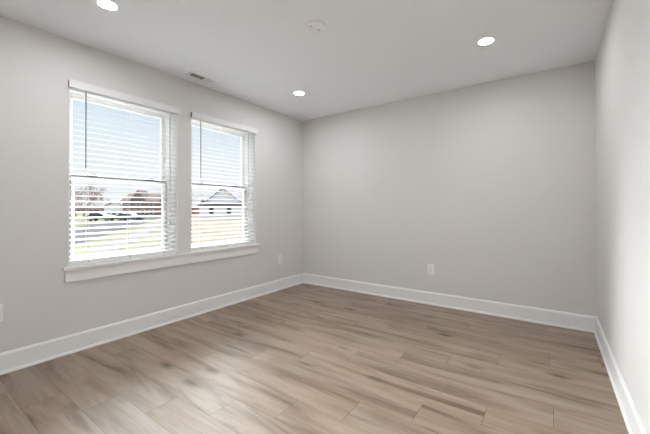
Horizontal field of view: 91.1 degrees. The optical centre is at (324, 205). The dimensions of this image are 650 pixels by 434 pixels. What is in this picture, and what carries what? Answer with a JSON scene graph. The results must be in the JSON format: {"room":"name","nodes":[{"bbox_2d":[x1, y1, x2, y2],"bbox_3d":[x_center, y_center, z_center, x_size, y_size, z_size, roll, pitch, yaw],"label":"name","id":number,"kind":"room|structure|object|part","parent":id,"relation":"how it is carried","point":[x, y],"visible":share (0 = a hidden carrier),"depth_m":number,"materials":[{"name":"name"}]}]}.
{"room":"empty room","nodes":[
{"label":"empty room","id":0,"kind":"room"},
{"bbox_2d":[0,16,302,352],"bbox_3d":[-1.743,-0.048,3.032,0.240,2.890,5.012,0,-1,35],"label":"wall","id":1,"kind":"structure","parent":0,"point":[37,65],"depth_m":2.51,"materials":[{"name":"grey paint"}]},
{"bbox_2d":[0,304,2,321],"bbox_3d":[-2.216,0.729,2.140,0.009,0.120,0.076,0,-1,35],"label":"wall outlet","id":2,"kind":"object","parent":1,"relation":"attached to","point":[1,305],"visible":1,"depth_m":2.16,"materials":[{"name":"white plastic"}]},
{"bbox_2d":[68,87,177,266],"bbox_3d":[-1.820,-0.243,2.900,0.210,1.443,0.891,0,-1,35],"label":"window","id":3,"kind":"structure","parent":1,"relation":"in","point":[73,93],"depth_m":3.19,"materials":[{"name":"white plastic"}]},
{"bbox_3d":[-1.890,-0.570,2.950,0.032,0.724,0.822,0,-1,35],"label":"sash","id":4,"kind":"part","parent":3,"relation":"part of","materials":[{"name":"white plastic"}]},
{"bbox_3d":[-1.854,0.110,2.922,0.034,0.696,0.782,0,-1,35],"label":"sash","id":5,"kind":"part","parent":3,"relation":"part of","materials":[{"name":"white plastic"}]},
{"bbox_2d":[68,79,179,265],"bbox_3d":[-1.745,-0.251,2.845,0.097,1.454,0.901,0,-1,35],"label":"window blind","id":6,"kind":"object","parent":3,"relation":"attached to","point":[86,88],"visible":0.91,"depth_m":2.77,"materials":[{"name":"white plastic"}]},
{"bbox_3d":[-1.942,-0.246,2.605,0.054,1.357,0.002,0,-1,35],"label":"ladder cord","id":7,"kind":"part","parent":6,"relation":"part of","materials":[{"name":"white fabric"}]},
{"bbox_3d":[-1.760,0.455,2.853,0.050,0.042,0.872,0,-1,35],"label":"rail","id":8,"kind":"part","parent":6,"relation":"part of","materials":[{"name":"white plastic"}]},
{"bbox_3d":[-1.583,-0.244,3.111,0.054,1.357,0.002,0,-1,35],"label":"ladder cord","id":9,"kind":"part","parent":6,"relation":"part of","materials":[{"name":"white fabric"}]},
{"bbox_2d":[0,273,302,374],"bbox_3d":[-1.631,1.075,2.947,0.026,0.142,4.532,0,-1,35],"label":"baseboard","id":10,"kind":"structure","parent":1,"relation":"attached to","point":[27,356],"depth_m":2.77,"materials":[{"name":"white paint"}]},
{"bbox_2d":[62,244,259,282],"bbox_3d":[-1.465,0.537,3.281,0.147,0.114,2.009,0,-1,35],"label":"window sill","id":11,"kind":"structure","parent":1,"relation":"attached to","point":[96,270],"depth_m":2.95,"materials":[{"name":"white paint"}]},
{"bbox_2d":[191,117,255,251],"bbox_3d":[-1.223,-0.239,3.742,0.210,1.443,0.895,0,-1,35],"label":"window","id":12,"kind":"structure","parent":1,"relation":"in","point":[194,122],"depth_m":4.06,"materials":[{"name":"white plastic"}]},
{"bbox_3d":[-1.292,-0.566,3.793,0.032,0.724,0.826,0,-1,35],"label":"sash","id":13,"kind":"part","parent":12,"relation":"part of","materials":[{"name":"white plastic"}]},
{"bbox_3d":[-1.257,0.114,3.764,0.034,0.696,0.786,0,-1,35],"label":"sash","id":14,"kind":"part","parent":12,"relation":"part of","materials":[{"name":"white plastic"}]},
{"bbox_2d":[191,112,257,250],"bbox_3d":[-1.148,-0.246,3.688,0.097,1.454,0.905,0,-1,35],"label":"window blind","id":15,"kind":"object","parent":12,"relation":"attached to","point":[195,116],"visible":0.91,"depth_m":3.63,"materials":[{"name":"white plastic"}]},
{"bbox_3d":[-1.163,0.460,3.696,0.050,0.042,0.876,0,-1,35],"label":"rail","id":16,"kind":"part","parent":15,"relation":"part of","materials":[{"name":"white plastic"}]},
{"bbox_2d":[278,254,281,263],"bbox_3d":[-0.617,0.734,4.396,0.009,0.120,0.076,0,-1,35],"label":"wall outlet","id":17,"kind":"object","parent":1,"relation":"attached to","point":[279,256],"visible":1,"depth_m":4.38,"materials":[{"name":"white plastic"}]},
{"bbox_2d":[0,0,612,120],"bbox_3d":[-0.267,-1.405,1.994,3.388,0.200,4.532,0,-1,35],"label":"ceiling","id":18,"kind":"structure","parent":0,"point":[368,53],"depth_m":2.51,"materials":[{"name":"paint"}]},
{"bbox_2d":[95,0,119,10],"bbox_3d":[-1.404,-1.298,2.056,0.132,0.006,0.132,0,-1,35],"label":"recessed light","id":19,"kind":"object","parent":18,"relation":"in","point":[110,5],"visible":1,"depth_m":2.06,"materials":[{"name":"white plastic"}]},
{"bbox_2d":[185,71,218,84],"bbox_3d":[-1.242,-1.289,3.222,0.124,0.008,0.300,0,-1,35],"label":"ceiling vent","id":20,"kind":"object","parent":18,"relation":"in","point":[192,74],"visible":1,"depth_m":3.21,"materials":[{"name":"white plastic"}]},
{"bbox_2d":[293,91,304,94],"bbox_3d":[-0.298,-1.289,3.650,0.132,0.006,0.132,0,-1,35],"label":"recessed light","id":21,"kind":"object","parent":18,"relation":"in","point":[295,92],"visible":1,"depth_m":3.65,"materials":[{"name":"white plastic"}]},
{"bbox_2d":[307,20,324,31],"bbox_3d":[-0.063,-1.294,2.300,0.132,0.018,0.132,0,-1,35],"label":"cover plate","id":22,"kind":"object","parent":18,"relation":"attached to","point":[314,25],"visible":1,"depth_m":2.28,"materials":[{"name":"white plastic"}]},
{"bbox_2d":[477,37,494,45],"bbox_3d":[1.275,-1.302,2.523,0.132,0.006,0.132,0,-1,35],"label":"recessed light","id":23,"kind":"object","parent":18,"relation":"in","point":[484,41],"visible":1,"depth_m":2.52,"materials":[{"name":"white plastic"}]},
{"bbox_2d":[0,283,628,433],"bbox_3d":[-0.260,1.235,1.974,3.388,0.200,4.532,0,-1,35],"label":"floor","id":24,"kind":"structure","parent":0,"point":[303,358],"depth_m":2.10,"materials":[{"name":"brown wood"}]},
{"bbox_2d":[303,61,596,316],"bbox_3d":[1.116,-0.049,3.930,3.388,2.890,0.240,0,-1,35],"label":"wall","id":25,"kind":"structure","parent":0,"point":[490,185],"depth_m":3.47,"materials":[{"name":"grey paint"}]},
{"bbox_2d":[428,264,433,274],"bbox_3d":[1.228,0.739,3.694,0.076,0.120,0.009,0,-1,35],"label":"wall outlet","id":26,"kind":"object","parent":25,"relation":"attached to","point":[430,266],"visible":1,"depth_m":3.69,"materials":[{"name":"white plastic"}]},
{"bbox_2d":[303,273,595,332],"bbox_3d":[1.043,1.074,3.813,3.388,0.142,0.026,0,-1,35],"label":"baseboard","id":27,"kind":"structure","parent":25,"relation":"attached to","point":[580,322],"depth_m":3.46,"materials":[{"name":"white paint"}]},
{"bbox_2d":[595,0,649,433],"bbox_3d":[1.217,-0.072,0.935,0.240,2.890,5.012,0,-1,35],"label":"wall","id":28,"kind":"structure","parent":0,"point":[622,61],"depth_m":1.71,"materials":[{"name":"grey paint"}]},
{"bbox_2d":[594,317,646,433],"bbox_3d":[1.111,1.052,1.003,0.026,0.142,4.532,0,-1,35],"label":"baseboard","id":29,"kind":"structure","parent":28,"relation":"attached to","point":[631,417],"depth_m":1.84,"materials":[{"name":"white paint"}]},
{"label":"outside","id":30,"kind":"structure","parent":0,"visible":0},
{"bbox_2d":[75,213,160,254],"bbox_3d":[-132.322,4.123,179.552,416.400,0.400,380.000,0,-1,35],"label":"lawn","id":31,"kind":"structure","parent":30,"point":[78,214],"depth_m":23.58,"materials":[{"name":"green plant"}]},
{"bbox_2d":[75,191,89,216],"bbox_3d":[-72.807,-0.691,93.143,6.494,8.193,8.125,0,-1,35],"label":"bare tree","id":32,"kind":"object","parent":31,"relation":"on","point":[76,209],"visible":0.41,"depth_m":93.48,"materials":[{"name":"plant"}]},
{"bbox_2d":[75,184,105,216],"bbox_3d":[-60.217,-1.277,80.844,7.466,9.109,8.762,0,-1,35],"label":"bare tree","id":33,"kind":"object","parent":31,"relation":"on","point":[80,188],"visible":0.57,"depth_m":80.75,"materials":[{"name":"plant"}]},
{"bbox_2d":[75,202,106,211],"bbox_3d":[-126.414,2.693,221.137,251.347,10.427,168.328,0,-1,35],"label":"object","id":34,"kind":"object","parent":31,"relation":"on","point":[76,203],"visible":0.02,"depth_m":193.65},
{"bbox_2d":[84,194,110,210],"bbox_3d":[-65.100,-0.034,90.897,7.476,6.800,6.488,0,-1,35],"label":"bare tree","id":35,"kind":"object","parent":31,"relation":"on","point":[99,194],"visible":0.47,"depth_m":90.49,"materials":[{"name":"plant"}]},
{"bbox_2d":[104,200,122,215],"bbox_3d":[-59.306,0.951,93.949,6.800,4.845,8.600,0,0,0],"label":"cottage","id":36,"kind":"structure","parent":31,"relation":"on","point":[109,204],"depth_m":89.95,"materials":[{"name":"white"}]},
{"bbox_2d":[120,190,160,215],"bbox_3d":[-50.925,-0.514,91.909,10.944,7.610,8.721,0,0,0],"label":"brick house","id":37,"kind":"structure","parent":31,"relation":"on","point":[135,194],"depth_m":88.06,"materials":[{"name":"brown"}]},
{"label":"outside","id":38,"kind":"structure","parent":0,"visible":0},
{"bbox_2d":[192,216,241,242],"bbox_3d":[-2.920,2.824,56.283,104.663,0.415,85.948,0,-1,35],"label":"lot","id":39,"kind":"structure","parent":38,"point":[193,217],"depth_m":33.22,"materials":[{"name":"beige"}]},
{"bbox_2d":[192,199,204,214],"bbox_3d":[-41.967,0.593,99.721,7.500,5.550,9.000,0,0,0],"label":"house","id":40,"kind":"structure","parent":39,"relation":"on","point":[193,200],"depth_m":96.76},
{"bbox_2d":[198,189,241,217],"bbox_3d":[-22.047,-0.429,75.728,11.800,7.120,11.250,0,0,0],"label":"farmhouse","id":41,"kind":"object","parent":39,"relation":"on","point":[222,190],"visible":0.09,"depth_m":70.45,"materials":[{"name":"white"}]},
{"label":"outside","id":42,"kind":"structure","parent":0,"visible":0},
{"bbox_2d":[90,222,160,253],"bbox_3d":[-23.153,2.784,44.444,1.000,0.430,76.000,0,0,-23],"label":"footpath","id":43,"kind":"structure","parent":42,"point":[150,227],"depth_m":20.48,"materials":[{"name":"concrete"}]},
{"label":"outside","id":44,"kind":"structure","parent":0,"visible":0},
{"bbox_2d":[75,217,160,243],"bbox_3d":[-28.309,2.787,42.258,71.326,0.420,47.307,0,-1,35],"label":"road","id":45,"kind":"structure","parent":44,"point":[146,218],"depth_m":35.22,"materials":[{"name":"grey asphalt"}]},
{"bbox_2d":[85,213,114,220],"bbox_3d":[-40.466,2.002,57.575,4.458,1.449,1.816,0,0,-6],"label":"car","id":46,"kind":"object","parent":45,"relation":"on","point":[90,214],"visible":0.76,"depth_m":56.80,"materials":[{"name":"paint"}]},
{"bbox_2d":[115,213,144,220],"bbox_3d":[-35.539,1.992,58.129,4.459,1.449,1.816,0,0,-3],"label":"car","id":47,"kind":"object","parent":45,"relation":"on","point":[120,214],"visible":0.8,"depth_m":57.36,"materials":[{"name":"grey paint"}]}
]}

